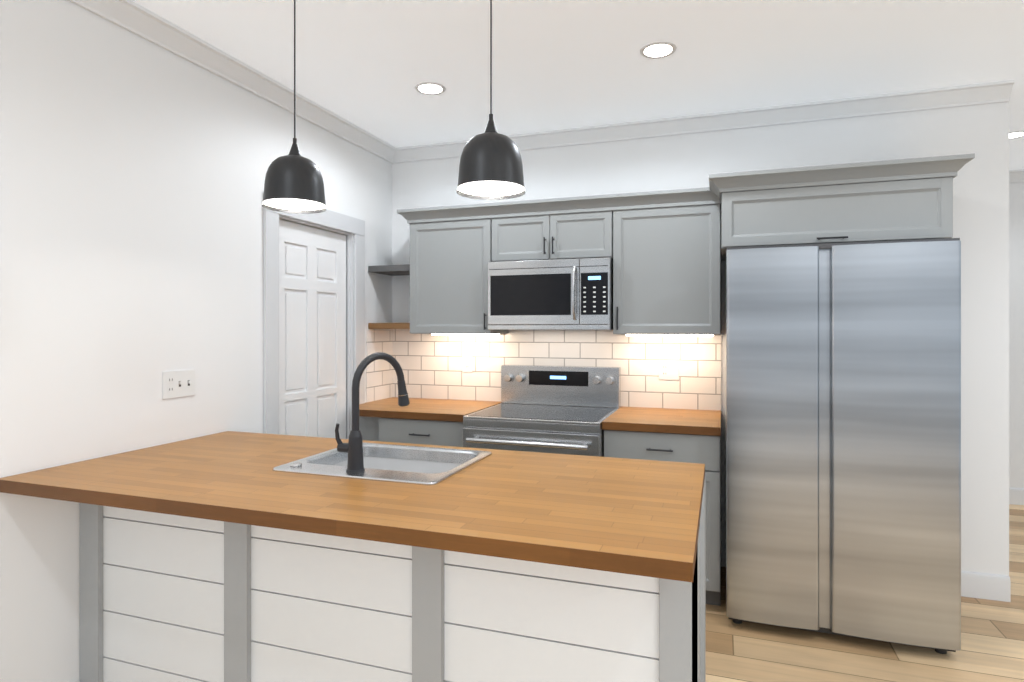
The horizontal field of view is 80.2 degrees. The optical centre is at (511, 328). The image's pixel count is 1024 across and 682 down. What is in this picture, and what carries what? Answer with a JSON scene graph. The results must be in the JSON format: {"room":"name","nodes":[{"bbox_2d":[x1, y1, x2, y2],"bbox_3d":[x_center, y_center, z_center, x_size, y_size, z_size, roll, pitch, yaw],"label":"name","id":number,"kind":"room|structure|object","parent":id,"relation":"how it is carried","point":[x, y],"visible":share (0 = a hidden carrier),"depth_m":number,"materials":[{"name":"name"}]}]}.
{"room":"kitchen","nodes":[
{"label":"kitchen","id":0,"kind":"room"},
{"bbox_2d":[0,0,391,681],"bbox_3d":[-1.404,0.070,2.863,0.120,2.660,7.540,0,0,19],"label":"wall","id":1,"kind":"structure","parent":0,"point":[133,168],"depth_m":2.32,"materials":[{"name":"white paint"}]},
{"bbox_2d":[163,369,194,398],"bbox_3d":[-1.421,0.235,2.605,0.014,0.116,0.164,0,0,19],"label":"electrical outlet","id":2,"kind":"object","parent":1,"relation":"attached to","point":[178,383],"visible":1,"depth_m":2.60,"materials":[{"name":"white plastic"}]},
{"bbox_2d":[68,0,395,162],"bbox_3d":[-1.661,-1.214,1.835,0.063,0.089,5.189,0,0,19],"label":"crown molding","id":3,"kind":"structure","parent":1,"relation":"attached to","point":[141,21],"depth_m":2.80,"materials":[{"name":"white paint"}]},
{"bbox_2d":[279,219,345,438],"bbox_3d":[-1.173,0.400,3.525,0.037,1.977,0.673,0,0,19],"label":"pantry door","id":4,"kind":"structure","parent":1,"relation":"in","point":[312,331],"depth_m":3.51,"materials":[{"name":"white paint"}]},
{"bbox_2d":[263,191,364,438],"bbox_3d":[-1.164,0.350,3.529,0.142,2.100,0.905,0,0,19],"label":"door frame","id":5,"kind":"structure","parent":1,"relation":"attached to","point":[351,229],"depth_m":3.48,"materials":[{"name":"white paint"}]},
{"bbox_2d":[132,0,1023,169],"bbox_3d":[1.300,-1.290,1.932,5.840,0.060,7.540,0,0,19],"label":"ceiling","id":6,"kind":"structure","parent":0,"point":[367,65],"depth_m":2.79,"materials":[{"name":"white paint"}]},
{"bbox_2d":[262,0,326,213],"bbox_3d":[-0.775,-0.846,2.171,0.218,0.827,0.218,0,0,19],"label":"pendant light","id":7,"kind":"object","parent":6,"relation":"hanging from","point":[293,183],"visible":1,"depth_m":2.10,"materials":[{"name":"grey metal"}]},
{"bbox_2d":[415,82,445,94],"bbox_3d":[-0.427,-1.257,3.183,0.164,0.006,0.164,0,0,19],"label":"recessed light","id":8,"kind":"object","parent":6,"relation":"in","point":[429,88],"visible":1,"depth_m":3.17,"materials":[{"name":"white"}]},
{"bbox_2d":[457,0,524,199],"bbox_3d":[-0.066,-0.846,1.927,0.218,0.827,0.218,0,0,19],"label":"pendant light","id":9,"kind":"object","parent":6,"relation":"hanging from","point":[490,166],"visible":1,"depth_m":1.85,"materials":[{"name":"grey metal"}]},
{"bbox_2d":[640,41,676,58],"bbox_3d":[0.660,-1.257,2.745,0.164,0.006,0.164,0,0,19],"label":"recessed light","id":10,"kind":"object","parent":6,"relation":"in","point":[658,50],"visible":1,"depth_m":2.74,"materials":[{"name":"white"}]},
{"bbox_2d":[1009,131,1023,138],"bbox_3d":[3.252,-1.257,3.946,0.164,0.006,0.164,0,0,19],"label":"recessed light","id":11,"kind":"object","parent":6,"relation":"in","point":[1015,134],"visible":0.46,"depth_m":3.93,"materials":[{"name":"white"}]},
{"bbox_2d":[392,102,1008,575],"bbox_3d":[0.875,0.070,3.771,3.600,2.660,0.120,0,0,19],"label":"wall","id":12,"kind":"structure","parent":0,"point":[980,184],"depth_m":3.27,"materials":[{"name":"white paint"}]},
{"bbox_2d":[407,203,510,336],"bbox_3d":[-0.337,-0.362,3.943,0.554,0.782,0.336,0,0,19],"label":"upper cabinet","id":13,"kind":"object","parent":12,"relation":"attached to","point":[450,246],"depth_m":3.79,"materials":[{"name":"grey wood"}]},
{"bbox_2d":[368,264,409,275],"bbox_3d":[-0.748,-0.395,4.094,0.314,0.040,0.305,0,0,19],"label":"shelf","id":14,"kind":"object","parent":13,"relation":"attached to","point":[395,270],"visible":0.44,"depth_m":3.97,"materials":[{"name":"grey wood"}]},
{"bbox_2d":[368,323,409,328],"bbox_3d":[-0.748,-0.020,4.094,0.314,0.040,0.305,0,0,19],"label":"shelf","id":15,"kind":"object","parent":13,"relation":"attached to","point":[388,325],"visible":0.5,"depth_m":3.95,"materials":[{"name":"brown wood"}]},
{"bbox_2d":[463,355,471,371],"bbox_3d":[-0.302,0.235,4.100,0.070,0.114,0.007,0,0,19],"label":"electrical outlet","id":16,"kind":"object","parent":12,"relation":"attached to","point":[467,363],"visible":1,"depth_m":4.10,"materials":[{"name":"white plastic"}]},
{"bbox_2d":[491,198,558,261],"bbox_3d":[0.122,-0.579,3.785,0.409,0.348,0.336,0,0,19],"label":"upper cabinet","id":17,"kind":"object","parent":12,"relation":"attached to","point":[520,230],"depth_m":3.62,"materials":[{"name":"grey wood"}]},
{"bbox_2d":[488,257,612,329],"bbox_3d":[0.256,-0.199,3.673,0.730,0.407,0.444,0,0,19],"label":"microwave","id":18,"kind":"object","parent":17,"relation":"attached to","point":[566,294],"visible":1,"depth_m":3.50,"materials":[{"name":"metal"}]},
{"bbox_2d":[559,194,614,260],"bbox_3d":[0.430,-0.579,3.679,0.408,0.348,0.336,0,0,19],"label":"upper cabinet","id":19,"kind":"object","parent":12,"relation":"attached to","point":[586,224],"depth_m":3.50,"materials":[{"name":"grey wood"}]},
{"bbox_2d":[611,185,722,336],"bbox_3d":[0.900,-0.362,3.517,0.579,0.782,0.336,0,0,19],"label":"upper cabinet","id":20,"kind":"object","parent":12,"relation":"attached to","point":[665,251],"depth_m":3.36,"materials":[{"name":"grey wood"}]},
{"bbox_2d":[659,361,678,379],"bbox_3d":[0.946,0.250,3.667,0.116,0.114,0.012,0,0,19],"label":"electrical outlet","id":21,"kind":"object","parent":12,"relation":"attached to","point":[668,370],"visible":1,"depth_m":3.67,"materials":[{"name":"white plastic"}]},
{"bbox_2d":[396,79,1014,162],"bbox_3d":[0.888,-1.214,3.668,3.509,0.089,0.063,0,0,19],"label":"crown molding","id":22,"kind":"structure","parent":12,"relation":"attached to","point":[998,91],"depth_m":3.50,"materials":[{"name":"white paint"}]},
{"bbox_2d":[719,155,958,260],"bbox_3d":[1.591,-0.577,3.131,0.970,0.352,0.616,0,0,19],"label":"upper cabinet","id":23,"kind":"object","parent":12,"relation":"attached to","point":[900,199],"depth_m":2.82,"materials":[{"name":"grey wood"}]},
{"bbox_2d":[961,571,1010,601],"bbox_3d":[2.354,1.335,3.189,0.425,0.127,0.015,0,0,19],"label":"baseboard","id":24,"kind":"structure","parent":12,"relation":"attached to","point":[986,586],"depth_m":3.15,"materials":[{"name":"white paint"}]},
{"bbox_2d":[706,504,1023,681],"bbox_3d":[1.300,1.430,1.932,5.840,0.060,7.540,0,0,19],"label":"floor","id":25,"kind":"structure","parent":0,"point":[992,640],"depth_m":2.64,"materials":[{"name":"brown wood"}]},
{"bbox_2d":[80,472,705,681],"bbox_3d":[-0.439,0.961,2.181,2.144,0.879,0.697,0,0,19],"label":"kitchen island","id":26,"kind":"object","parent":25,"relation":"on","point":[229,556],"depth_m":1.86,"materials":[{"name":"grey wood"}]},
{"bbox_2d":[0,432,703,583],"bbox_3d":[-0.484,0.500,2.054,2.142,0.040,0.970,0,0,19],"label":"island countertop","id":27,"kind":"structure","parent":26,"relation":"on","point":[618,516],"depth_m":1.73,"materials":[{"name":"brown wood"}]},
{"bbox_2d":[332,352,409,471],"bbox_3d":[-0.484,0.277,2.120,0.157,0.393,0.267,0,0,19],"label":"faucet","id":28,"kind":"object","parent":27,"relation":"on","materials":[{"name":"grey metal"}]},
{"bbox_2d":[268,441,495,483],"bbox_3d":[-0.446,0.566,2.205,0.620,0.186,0.520,0,0,19],"label":"sink","id":29,"kind":"object","parent":27,"relation":"in","point":[402,463],"depth_m":2.30,"materials":[{"name":"silver metal"}]},
{"bbox_2d":[375,417,464,446],"bbox_3d":[-0.423,0.961,3.819,0.573,0.878,0.626,0,0,19],"label":"base cabinet","id":30,"kind":"object","parent":25,"relation":"on","point":[387,429],"depth_m":3.52,"materials":[{"name":"grey wood"}]},
{"bbox_2d":[359,397,506,420],"bbox_3d":[-0.554,0.499,3.848,0.842,0.040,0.656,0,0,19],"label":"countertop","id":31,"kind":"structure","parent":30,"relation":"on","point":[419,408],"depth_m":3.67,"materials":[{"name":"brown wood"}]},
{"bbox_2d":[463,365,620,456],"bbox_3d":[0.189,0.818,3.528,0.764,1.165,0.761,0,0,19],"label":"range","id":32,"kind":"object","parent":25,"relation":"on","point":[540,424],"visible":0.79,"depth_m":3.50,"materials":[{"name":"metal"}]},
{"bbox_2d":[602,425,720,605],"bbox_3d":[0.852,0.961,3.380,0.580,0.878,0.626,0,0,19],"label":"base cabinet","id":33,"kind":"object","parent":25,"relation":"on","point":[673,447],"depth_m":3.03,"materials":[{"name":"grey wood"}]},
{"bbox_2d":[603,405,720,436],"bbox_3d":[0.848,0.499,3.366,0.582,0.040,0.656,0,0,19],"label":"countertop","id":34,"kind":"structure","parent":33,"relation":"on","point":[629,418],"depth_m":3.19,"materials":[{"name":"brown wood"}]},
{"bbox_2d":[726,238,960,653],"bbox_3d":[1.560,0.509,3.038,0.928,1.782,0.760,0,0,19],"label":"fridge","id":35,"kind":"object","parent":25,"relation":"on","point":[843,439],"visible":1,"depth_m":2.67,"materials":[{"name":"grey metal"}]},
{"bbox_2d":[1009,182,1023,488],"bbox_3d":[2.508,0.070,5.440,5.600,2.660,0.120,0,0,19],"label":"wall","id":36,"kind":"structure","parent":0,"point":[1016,334],"depth_m":4.85,"materials":[{"name":"white paint"}]},
{"bbox_2d":[1009,169,1023,182],"bbox_3d":[4.368,-1.214,4.701,1.600,0.089,0.063,0,0,19],"label":"crown molding","id":37,"kind":"structure","parent":36,"relation":"attached to","point":[1017,175],"depth_m":4.83,"materials":[{"name":"white paint"}]},
{"bbox_2d":[1009,488,1023,504],"bbox_3d":[4.330,1.335,4.740,1.700,0.127,0.015,0,0,19],"label":"baseboard","id":38,"kind":"structure","parent":36,"relation":"attached to","point":[1016,496],"depth_m":4.84,"materials":[{"name":"white paint"}]}
]}

